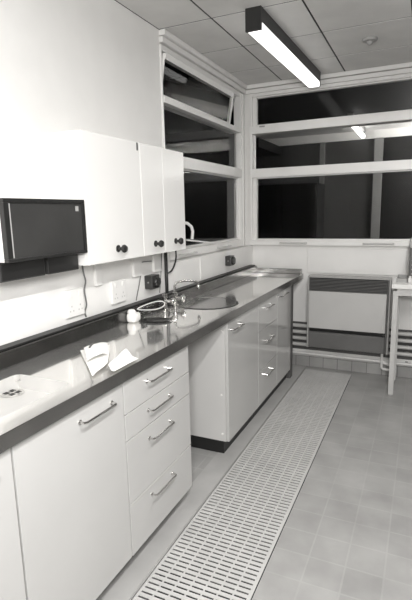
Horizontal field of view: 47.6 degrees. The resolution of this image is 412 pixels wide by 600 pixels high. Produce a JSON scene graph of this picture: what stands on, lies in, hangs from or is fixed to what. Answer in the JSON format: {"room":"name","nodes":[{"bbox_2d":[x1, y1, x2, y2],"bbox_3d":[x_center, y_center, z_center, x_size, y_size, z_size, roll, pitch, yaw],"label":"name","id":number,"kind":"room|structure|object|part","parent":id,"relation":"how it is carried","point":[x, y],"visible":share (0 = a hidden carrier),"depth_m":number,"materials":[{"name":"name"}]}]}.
{"room":"laboratory","nodes":[
{"label":"laboratory","id":0,"kind":"room"},
{"bbox_2d":[0,0,239,260],"bbox_3d":[-1.113,-0.087,1.535,0.150,2.600,7.030,4,12,25],"label":"wall","id":1,"kind":"structure","parent":0,"point":[93,66],"depth_m":2.22,"materials":[{"name":"white paint"}]},
{"bbox_2d":[0,198,87,282],"bbox_3d":[-0.721,-0.251,1.886,0.250,0.300,0.432,4,12,25],"label":"wall box","id":2,"kind":"object","parent":1,"relation":"attached to","point":[39,237],"visible":1,"depth_m":1.80,"materials":[{"name":"grey paint"}]},
{"bbox_3d":[-0.733,-0.288,1.884,0.226,0.226,0.432,4,12,25],"label":"casing","id":3,"kind":"part","parent":2,"relation":"part of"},
{"bbox_3d":[-0.695,-0.116,1.785,0.002,0.061,0.211,4,12,25],"label":"plate","id":4,"kind":"part","parent":2,"relation":"part of","materials":[{"name":"black plastic"}]},
{"bbox_3d":[-0.622,-0.279,1.837,0.016,0.198,0.396,4,12,25],"label":"panel","id":5,"kind":"part","parent":2,"relation":"part of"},
{"bbox_3d":[-0.602,-0.155,1.982,0.002,0.061,0.176,4,12,25],"label":"plate","id":6,"kind":"part","parent":2,"relation":"part of","materials":[{"name":"black plastic"}]},
{"bbox_2d":[64,287,84,318],"bbox_3d":[-0.623,0.013,2.222,0.020,0.130,0.120,4,12,25],"label":"wall socket","id":7,"kind":"object","parent":1,"relation":"attached to","point":[74,298],"visible":1,"depth_m":2.21,"materials":[{"name":"white plastic"}]},
{"bbox_2d":[82,266,86,316],"bbox_3d":[-0.593,-0.043,2.286,0.008,0.257,0.030,4,12,25],"label":"cable","id":8,"kind":"object","parent":1,"relation":"attached to","point":[82,266],"visible":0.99,"depth_m":2.28,"materials":[{"name":"black plastic"}]},
{"bbox_2d":[36,130,185,285],"bbox_3d":[-0.413,-0.454,2.471,0.298,0.706,0.925,4,12,25],"label":"upper cabinet","id":9,"kind":"object","parent":1,"relation":"attached to","point":[132,193],"visible":0.99,"depth_m":2.23,"materials":[{"name":"white plastic"}]},
{"bbox_3d":[-0.431,-0.472,2.208,0.018,0.571,0.447,4,12,25],"label":"door","id":10,"kind":"part","parent":9,"relation":"part of","materials":[{"name":"white wood"}]},
{"bbox_3d":[-0.399,-0.245,2.231,0.048,0.039,0.039,4,12,25],"label":"knob","id":11,"kind":"part","parent":9,"relation":"part of","materials":[{"name":"black plastic"}]},
{"bbox_3d":[-0.290,-0.531,2.508,0.018,0.571,0.222,4,12,25],"label":"door","id":12,"kind":"part","parent":9,"relation":"part of","materials":[{"name":"white wood"}]},
{"bbox_3d":[-0.253,-0.306,2.540,0.048,0.039,0.039,4,12,25],"label":"knob","id":13,"kind":"part","parent":9,"relation":"part of","materials":[{"name":"black plastic"}]},
{"bbox_3d":[-0.190,-0.573,2.721,0.018,0.571,0.252,4,12,25],"label":"door","id":14,"kind":"part","parent":9,"relation":"part of","materials":[{"name":"white wood"}]},
{"bbox_3d":[-0.157,-0.347,2.745,0.048,0.039,0.039,4,12,25],"label":"knob","id":15,"kind":"part","parent":9,"relation":"part of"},
{"bbox_2d":[110,278,126,304],"bbox_3d":[-0.474,-0.047,2.538,0.020,0.125,0.130,4,12,25],"label":"wall socket","id":16,"kind":"object","parent":1,"relation":"attached to","point":[118,294],"visible":1,"depth_m":2.52,"materials":[{"name":"white plastic"}]},
{"bbox_2d":[0,245,252,345],"bbox_3d":[-1.022,0.602,1.555,0.080,1.236,6.900,4,12,25],"label":"backsplash","id":17,"kind":"structure","parent":1,"relation":"attached to","point":[34,305],"depth_m":2.30,"materials":[{"name":"white tile"}]},
{"bbox_2d":[136,261,151,300],"bbox_3d":[-0.368,-0.119,2.767,0.009,0.218,0.196,3,12,23],"label":"cable","id":18,"kind":"object","parent":1,"relation":"attached to","point":[143,261],"visible":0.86,"depth_m":2.72,"materials":[{"name":"grey plastic"}]},
{"bbox_2d":[144,274,160,289],"bbox_3d":[-0.315,-0.110,2.809,0.075,0.082,0.093,4,12,25],"label":"switch box","id":19,"kind":"object","parent":1,"relation":"attached to","point":[152,281],"visible":1,"depth_m":2.78,"materials":[{"name":"grey paint"}]},
{"bbox_3d":[-0.289,-0.108,2.799,0.020,0.066,0.066,4,12,25],"label":"rotary knob","id":20,"kind":"part","parent":19,"relation":"part of","materials":[{"name":"black plastic"}]},
{"bbox_2d":[164,251,176,292],"bbox_3d":[-0.225,-0.194,3.008,0.022,0.276,0.176,2,11,19],"label":"pipe","id":21,"kind":"object","parent":1,"relation":"attached to","point":[165,254],"visible":0.87,"depth_m":2.94,"materials":[{"name":"metal"}]},
{"bbox_2d":[200,258,201,279],"bbox_3d":[-0.038,-0.230,3.483,0.004,0.162,0.022,4,12,25],"label":"trim","id":22,"kind":"structure","parent":1,"relation":"attached to","point":[200,258],"depth_m":3.48,"materials":[{"name":"white paint"}]},
{"bbox_2d":[159,44,244,260],"bbox_3d":[0.022,-1.065,3.718,0.160,1.361,1.483,4,12,25],"label":"window","id":23,"kind":"structure","parent":1,"relation":"in","point":[196,106],"depth_m":3.66,"materials":[{"name":"white paint"}]},
{"bbox_3d":[-0.125,-0.336,3.384,0.037,0.014,0.254,4,12,25],"label":"lift handle","id":24,"kind":"part","parent":23,"relation":"part of","materials":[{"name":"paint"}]},
{"bbox_3d":[-0.035,-1.522,3.486,0.036,0.206,1.136,4,12,25],"label":"pane","id":25,"kind":"part","parent":23,"relation":"part of","materials":[{"name":"clear glass"}]},
{"bbox_3d":[-0.032,-1.536,3.492,0.063,0.253,1.167,4,12,25],"label":"hopper sash","id":26,"kind":"part","parent":23,"relation":"part of","materials":[{"name":"white paint"}]},
{"bbox_3d":[-0.016,-1.237,3.663,0.005,0.310,1.385,4,12,25],"label":"pane","id":27,"kind":"part","parent":23,"relation":"part of","materials":[{"name":"clear glass"}]},
{"bbox_3d":[-0.005,-0.733,3.758,0.005,0.539,1.347,4,12,25],"label":"pane","id":28,"kind":"part","parent":23,"relation":"part of","materials":[{"name":"clear glass"}]},
{"bbox_3d":[-0.004,-0.730,3.757,0.040,0.564,1.385,4,12,25],"label":"sash","id":29,"kind":"part","parent":23,"relation":"part of","materials":[{"name":"white paint"}]},
{"bbox_2d":[225,255,235,265],"bbox_3d":[0.209,-0.331,3.927,0.070,0.082,0.093,4,12,25],"label":"switch box","id":30,"kind":"object","parent":1,"relation":"attached to","point":[230,260],"visible":1,"depth_m":3.90,"materials":[{"name":"grey paint"}]},
{"bbox_3d":[0.233,-0.330,3.918,0.020,0.066,0.066,4,12,25],"label":"rotary knob","id":31,"kind":"part","parent":30,"relation":"part of","materials":[{"name":"grey plastic"}]},
{"bbox_2d":[230,98,233,124],"bbox_3d":[-1.017,-0.788,5.132,2.950,2.850,0.055,4,12,25],"label":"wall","id":32,"kind":"structure","parent":0,"point":[232,114],"depth_m":4.33,"materials":[{"name":"black"}]},
{"bbox_2d":[115,0,411,84],"bbox_3d":[0.883,-1.296,0.288,4.670,0.150,7.150,4,12,25],"label":"ceiling","id":33,"kind":"structure","parent":0,"point":[205,36],"depth_m":2.98,"materials":[{"name":"tile"}]},
{"bbox_2d":[245,5,320,87],"bbox_3d":[0.588,-1.711,3.275,0.094,0.122,1.463,4,12,26],"label":"ceiling light","id":34,"kind":"object","parent":33,"relation":"attached to","point":[259,24],"visible":1,"depth_m":2.98,"materials":[{"name":"white plastic"}]},
{"bbox_2d":[362,36,377,44],"bbox_3d":[1.107,-1.743,3.159,0.100,0.038,0.100,4,12,25],"label":"smoke detector","id":35,"kind":"object","parent":33,"relation":"attached to","point":[370,40],"visible":1,"depth_m":3.14,"materials":[{"name":"grey paint"}]},
{"bbox_2d":[129,366,411,599],"bbox_3d":[0.956,1.407,0.788,4.400,0.150,6.910,4,12,25],"label":"floor","id":36,"kind":"structure","parent":0,"point":[346,534],"depth_m":2.34,"materials":[{"name":"tile"}]},
{"bbox_2d":[0,448,25,599],"bbox_3d":[-0.855,0.859,1.224,0.506,0.838,0.561,4,12,25],"label":"base cabinet","id":37,"kind":"object","parent":36,"relation":"on","point":[12,584],"visible":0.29,"depth_m":1.32,"materials":[{"name":"white laminate"}]},
{"bbox_2d":[0,265,302,453],"bbox_3d":[-0.347,0.212,2.262,0.502,0.236,4.862,4,12,25],"label":"countertop","id":38,"kind":"structure","parent":37,"relation":"on","point":[45,377],"depth_m":2.05,"materials":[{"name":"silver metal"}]},
{"bbox_2d":[0,375,67,417],"bbox_3d":[-0.726,0.367,1.401,0.277,0.057,0.657,4,12,25],"label":"basin","id":39,"kind":"object","parent":38,"relation":"in","point":[18,393],"depth_m":1.67,"materials":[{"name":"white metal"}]},
{"bbox_2d":[80,342,109,375],"bbox_3d":[-0.415,0.219,1.854,0.127,0.038,0.371,-5,11,-21],"label":"folded paper","id":40,"kind":"object","parent":38,"relation":"on","point":[95,356],"visible":1,"depth_m":1.87,"materials":[{"name":"white paper"}]},
{"bbox_2d":[106,349,137,370],"bbox_3d":[-0.317,0.228,1.829,0.094,0.022,0.249,0,11,4],"label":"folded paper","id":41,"kind":"object","parent":38,"relation":"on","point":[124,358],"visible":1,"depth_m":1.81,"materials":[{"name":"white paper"}]},
{"bbox_2d":[127,301,164,322],"bbox_3d":[-0.332,0.057,2.623,0.061,0.082,0.307,5,12,30],"label":"plug adaptor","id":42,"kind":"object","parent":38,"relation":"on","point":[133,316],"visible":1,"depth_m":2.51,"materials":[{"name":"white plastic"}]},
{"bbox_2d":[140,317,171,322],"bbox_3d":[-0.274,0.110,2.533,0.173,0.008,0.115,4,12,25],"label":"shallow dish","id":43,"kind":"object","parent":38,"relation":"on","point":[154,319],"visible":1,"depth_m":2.55,"materials":[{"name":"black plastic"}]},
{"bbox_2d":[161,294,175,309],"bbox_3d":[-0.228,0.012,2.810,0.091,0.097,0.056,4,12,25],"label":"tap","id":44,"kind":"object","parent":38,"relation":"on","point":[172,301],"visible":0.96,"depth_m":2.80,"materials":[{"name":"silver metal"}]},
{"bbox_2d":[171,280,199,305],"bbox_3d":[-0.131,-0.052,2.970,0.093,0.158,0.193,8,14,40],"label":"tap","id":45,"kind":"object","parent":38,"relation":"on","point":[182,298],"visible":0.91,"depth_m":2.92,"materials":[{"name":"silver metal"}]},
{"bbox_2d":[178,297,238,308],"bbox_3d":[0.009,0.097,3.024,0.404,0.166,0.404,4,12,25],"label":"basin","id":46,"kind":"object","parent":38,"relation":"in","point":[190,302],"depth_m":2.99,"materials":[{"name":"silver metal"}]},
{"bbox_2d":[10,384,131,599],"bbox_3d":[-0.624,0.762,1.715,0.506,0.838,0.535,4,12,25],"label":"base cabinet","id":47,"kind":"object","parent":36,"relation":"on","point":[70,478],"visible":0.81,"depth_m":1.57,"materials":[{"name":"white laminate"}]},
{"bbox_3d":[-0.373,0.395,1.640,0.030,0.018,0.195,4,12,25],"label":"handle","id":48,"kind":"part","parent":47,"relation":"part of","materials":[{"name":"silver metal"}]},
{"bbox_2d":[122,346,191,555],"bbox_3d":[-0.395,0.666,2.201,0.506,0.838,0.550,4,12,25],"label":"drawer unit","id":49,"kind":"object","parent":36,"relation":"on","point":[156,401],"visible":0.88,"depth_m":2.05,"materials":[{"name":"white laminate"}]},
{"bbox_3d":[-0.209,0.333,2.047,0.018,0.134,0.546,4,12,25],"label":"drawer","id":50,"kind":"part","parent":49,"relation":"part of","materials":[{"name":"white laminate"}]},
{"bbox_3d":[-0.206,0.455,2.070,0.018,0.107,0.546,4,12,25],"label":"drawer","id":51,"kind":"part","parent":49,"relation":"part of","materials":[{"name":"white laminate"}]},
{"bbox_3d":[-0.202,0.644,2.106,0.018,0.270,0.546,4,12,25],"label":"drawer","id":52,"kind":"part","parent":49,"relation":"part of","materials":[{"name":"white laminate"}]},
{"bbox_3d":[-0.196,0.321,2.016,0.030,0.018,0.198,4,12,25],"label":"handle","id":53,"kind":"part","parent":49,"relation":"part of","materials":[{"name":"silver metal"}]},
{"bbox_3d":[-0.197,0.894,2.152,0.018,0.230,0.546,4,12,25],"label":"drawer","id":54,"kind":"part","parent":49,"relation":"part of","materials":[{"name":"white laminate"}]},
{"bbox_3d":[-0.193,0.448,2.040,0.030,0.018,0.198,4,12,25],"label":"handle","id":55,"kind":"part","parent":49,"relation":"part of","materials":[{"name":"silver metal"}]},
{"bbox_3d":[-0.190,0.573,2.063,0.030,0.018,0.198,4,12,25],"label":"handle","id":56,"kind":"part","parent":49,"relation":"part of","materials":[{"name":"silver metal"}]},
{"bbox_3d":[-0.184,0.831,2.112,0.030,0.018,0.198,4,12,25],"label":"handle","id":57,"kind":"part","parent":49,"relation":"part of","materials":[{"name":"silver metal"}]},
{"bbox_2d":[188,305,257,452],"bbox_3d":[0.049,0.480,3.144,0.506,0.838,0.564,4,12,25],"label":"base cabinet","id":58,"kind":"object","parent":36,"relation":"on","point":[223,363],"visible":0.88,"depth_m":2.89,"materials":[{"name":"white laminate"}]},
{"bbox_3d":[0.243,0.451,3.049,0.018,0.754,0.556,4,12,25],"label":"door","id":59,"kind":"part","parent":58,"relation":"part of","materials":[{"name":"white laminate"}]},
{"bbox_2d":[154,389,344,599],"bbox_3d":[-0.003,1.272,1.948,0.430,0.030,5.420,4,12,25],"label":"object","id":60,"kind":"structure","parent":36,"relation":"in","point":[330,389],"depth_m":2.39,"materials":[{"name":"grey plastic"}]},
{"bbox_2d":[132,369,350,599],"bbox_3d":[-0.003,1.197,1.934,0.420,0.122,5.412,4,12,25],"label":"floor grate","id":61,"kind":"object","parent":60,"relation":"on","point":[181,583],"depth_m":2.39,"materials":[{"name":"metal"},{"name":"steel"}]},
{"bbox_2d":[254,294,276,415],"bbox_3d":[0.265,0.389,3.603,0.506,0.838,0.461,4,12,25],"label":"drawer unit","id":62,"kind":"object","parent":36,"relation":"on","point":[267,310],"visible":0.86,"depth_m":3.48,"materials":[{"name":"white laminate"}]},
{"bbox_3d":[0.464,0.603,3.552,0.018,0.261,0.457,4,12,25],"label":"drawer","id":63,"kind":"part","parent":62,"relation":"part of","materials":[{"name":"white laminate"}]},
{"bbox_3d":[0.458,0.330,3.501,0.018,0.286,0.457,4,12,25],"label":"drawer","id":64,"kind":"part","parent":62,"relation":"part of","materials":[{"name":"white laminate"}]},
{"bbox_3d":[0.452,0.087,3.455,0.018,0.199,0.457,4,12,25],"label":"drawer","id":65,"kind":"part","parent":62,"relation":"part of","materials":[{"name":"white laminate"}]},
{"bbox_2d":[272,285,292,393],"bbox_3d":[0.467,0.301,4.031,0.506,0.844,0.495,4,12,25],"label":"base cabinet","id":66,"kind":"object","parent":36,"relation":"on","point":[284,354],"visible":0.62,"depth_m":3.92,"materials":[{"name":"white laminate"}]},
{"bbox_3d":[0.643,0.283,3.899,0.018,0.754,0.411,4,12,25],"label":"door","id":67,"kind":"part","parent":66,"relation":"part of","materials":[{"name":"white laminate"}]},
{"bbox_3d":[0.636,0.269,4.178,0.266,0.844,0.080,4,12,25],"label":"panel","id":68,"kind":"part","parent":66,"relation":"part of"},
{"bbox_2d":[388,277,411,395],"bbox_3d":[1.959,0.316,3.637,0.976,0.902,0.420,4,12,25],"label":"side table","id":69,"kind":"object","parent":36,"relation":"on","point":[400,289],"visible":0.98,"depth_m":3.65,"materials":[{"name":"white plastic"}]},
{"bbox_3d":[1.471,0.358,3.676,0.038,0.803,0.038,4,12,25],"label":"leg","id":70,"kind":"part","parent":69,"relation":"part of","materials":[{"name":"paint"}]},
{"bbox_3d":[1.619,0.295,3.992,0.038,0.803,0.038,4,12,25],"label":"leg","id":71,"kind":"part","parent":69,"relation":"part of","materials":[{"name":"paint"}]},
{"bbox_2d":[396,274,407,282],"bbox_3d":[1.572,-0.172,3.745,0.075,0.031,0.250,4,12,25],"label":"tray","id":72,"kind":"object","parent":69,"relation":"on","point":[400,278],"visible":0.99,"depth_m":3.65,"materials":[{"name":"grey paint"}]},
{"bbox_3d":[1.951,-0.068,3.565,0.952,0.055,0.392,4,12,25],"label":"frame","id":73,"kind":"part","parent":69,"relation":"part of","materials":[{"name":"paint"}]},
{"bbox_2d":[408,238,411,277],"bbox_3d":[1.806,-0.317,3.674,0.387,0.331,0.220,4,12,25],"label":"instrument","id":74,"kind":"object","parent":69,"relation":"on","point":[410,246],"visible":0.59,"depth_m":3.66,"materials":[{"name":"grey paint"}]},
{"bbox_2d":[244,94,411,366],"bbox_3d":[2.401,-0.563,3.665,4.400,2.600,0.120,4,12,25],"label":"wall","id":75,"kind":"structure","parent":0,"point":[264,256],"depth_m":4.38,"materials":[{"name":"white paint"}]},
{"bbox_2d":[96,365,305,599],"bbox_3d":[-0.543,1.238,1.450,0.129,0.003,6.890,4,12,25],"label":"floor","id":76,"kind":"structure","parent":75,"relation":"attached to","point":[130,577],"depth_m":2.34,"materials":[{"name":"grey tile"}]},
{"bbox_2d":[159,29,411,94],"bbox_3d":[2.025,-1.656,2.692,4.400,0.073,1.545,4,12,25],"label":"trim","id":77,"kind":"structure","parent":75,"relation":"attached to","point":[166,38],"depth_m":3.79,"materials":[{"name":"white paint"}]},
{"bbox_2d":[250,73,411,246],"bbox_3d":[1.758,-1.119,3.792,2.938,1.366,0.157,4,12,25],"label":"window","id":78,"kind":"structure","parent":75,"relation":"in","point":[331,164],"depth_m":4.09,"materials":[{"name":"white paint"}]},
{"bbox_3d":[0.798,-0.523,4.295,0.256,0.014,0.037,4,12,25],"label":"lift handle","id":79,"kind":"part","parent":78,"relation":"part of","materials":[{"name":"paint"}]},
{"bbox_3d":[1.285,-1.669,3.919,1.865,0.256,0.045,4,12,25],"label":"sash","id":80,"kind":"part","parent":78,"relation":"part of","materials":[{"name":"white paint"}]},
{"bbox_3d":[1.304,-0.810,4.080,1.865,0.581,0.045,4,12,25],"label":"sash","id":81,"kind":"part","parent":78,"relation":"part of","materials":[{"name":"white paint"}]},
{"bbox_3d":[1.293,-1.326,3.985,1.865,0.310,0.005,4,12,25],"label":"pane","id":82,"kind":"part","parent":78,"relation":"part of","materials":[{"name":"clear glass"}]},
{"bbox_3d":[1.286,-1.672,3.920,1.793,0.230,0.005,4,12,25],"label":"pane","id":83,"kind":"part","parent":78,"relation":"part of","materials":[{"name":"clear glass"}]},
{"bbox_3d":[1.304,-0.814,4.081,1.793,0.555,0.005,4,12,25],"label":"pane","id":84,"kind":"part","parent":78,"relation":"part of","materials":[{"name":"clear glass"}]},
{"bbox_3d":[1.470,-0.480,3.987,0.258,0.014,0.037,4,12,25],"label":"lift handle","id":85,"kind":"part","parent":78,"relation":"part of","materials":[{"name":"paint"}]},
{"bbox_2d":[307,274,391,354],"bbox_3d":[1.266,0.111,4.160,0.696,0.662,0.188,4,12,25],"label":"heater","id":86,"kind":"object","parent":75,"relation":"attached to","point":[345,312],"visible":1,"depth_m":4.08,"materials":[{"name":"grey paint"}]},
{"bbox_3d":[1.235,0.373,4.148,0.652,0.143,0.016,4,12,25],"label":"panel","id":87,"kind":"part","parent":86,"relation":"part of","materials":[{"name":"paint"}]},
{"bbox_3d":[1.227,0.101,4.091,0.652,0.339,0.020,4,12,25],"label":"panel","id":88,"kind":"part","parent":86,"relation":"part of","materials":[{"name":"paint"}]},
{"bbox_2d":[309,277,387,293],"bbox_3d":[1.232,-0.127,4.070,0.652,0.124,0.054,4,12,25],"label":"grille","id":89,"kind":"object","parent":86,"relation":"attached to","point":[321,285],"depth_m":4.05,"materials":[{"name":"grey metal"}]},
{"bbox_3d":[1.533,0.149,3.963,0.012,0.639,0.028,4,12,25],"label":"rail","id":90,"kind":"part","parent":86,"relation":"part of","materials":[{"name":"white metal"}]},
{"bbox_2d":[292,354,411,378],"bbox_3d":[2.399,0.678,3.835,4.400,0.100,0.016,4,12,25],"label":"baseboard","id":91,"kind":"structure","parent":75,"relation":"attached to","point":[311,361],"depth_m":4.32,"materials":[{"name":"tile"}]},
{"bbox_2d":[293,321,411,359],"bbox_3d":[2.033,0.409,3.960,3.600,0.267,0.006,4,12,25],"label":"trim","id":92,"kind":"structure","parent":75,"relation":"attached to","point":[298,322],"depth_m":4.29,"materials":[{"name":"grey metal"}]},
{"bbox_2d":[293,350,411,370],"bbox_3d":[1.836,0.557,4.032,3.000,0.162,0.094,4,12,25],"label":"pipe","id":93,"kind":"object","parent":75,"relation":"attached to","point":[381,361],"visible":0.73,"depth_m":4.22,"materials":[{"name":"white metal"}]},
{"bbox_2d":[293,341,411,356],"bbox_3d":[1.839,0.476,4.027,3.000,0.034,0.058,4,12,25],"label":"pipe","id":94,"kind":"object","parent":75,"relation":"attached to","point":[408,354],"visible":0.31,"depth_m":4.11,"materials":[{"name":"metal"}]},
{"bbox_2d":[293,335,411,349],"bbox_3d":[1.838,0.417,4.016,3.000,0.034,0.058,4,12,25],"label":"pipe","id":95,"kind":"object","parent":75,"relation":"attached to","point":[407,347],"visible":0.31,"depth_m":4.07,"materials":[{"name":"metal"}]},
{"bbox_2d":[293,323,411,336],"bbox_3d":[1.835,0.299,3.994,3.000,0.034,0.058,4,12,25],"label":"pipe","id":96,"kind":"object","parent":75,"relation":"attached to","point":[294,324],"visible":0.31,"depth_m":4.07,"materials":[{"name":"metal"}]},
{"bbox_2d":[293,329,411,342],"bbox_3d":[1.837,0.358,4.005,3.000,0.034,0.058,4,12,25],"label":"pipe","id":97,"kind":"object","parent":75,"relation":"attached to","point":[294,330],"visible":0.31,"depth_m":4.08,"materials":[{"name":"metal"}]},
{"bbox_2d":[307,248,406,275],"bbox_3d":[1.318,-0.340,4.144,0.838,0.223,0.014,4,12,25],"label":"wall panel","id":98,"kind":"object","parent":75,"relation":"attached to","point":[336,261],"depth_m":4.13,"materials":[{"name":"white paint"}]}
]}

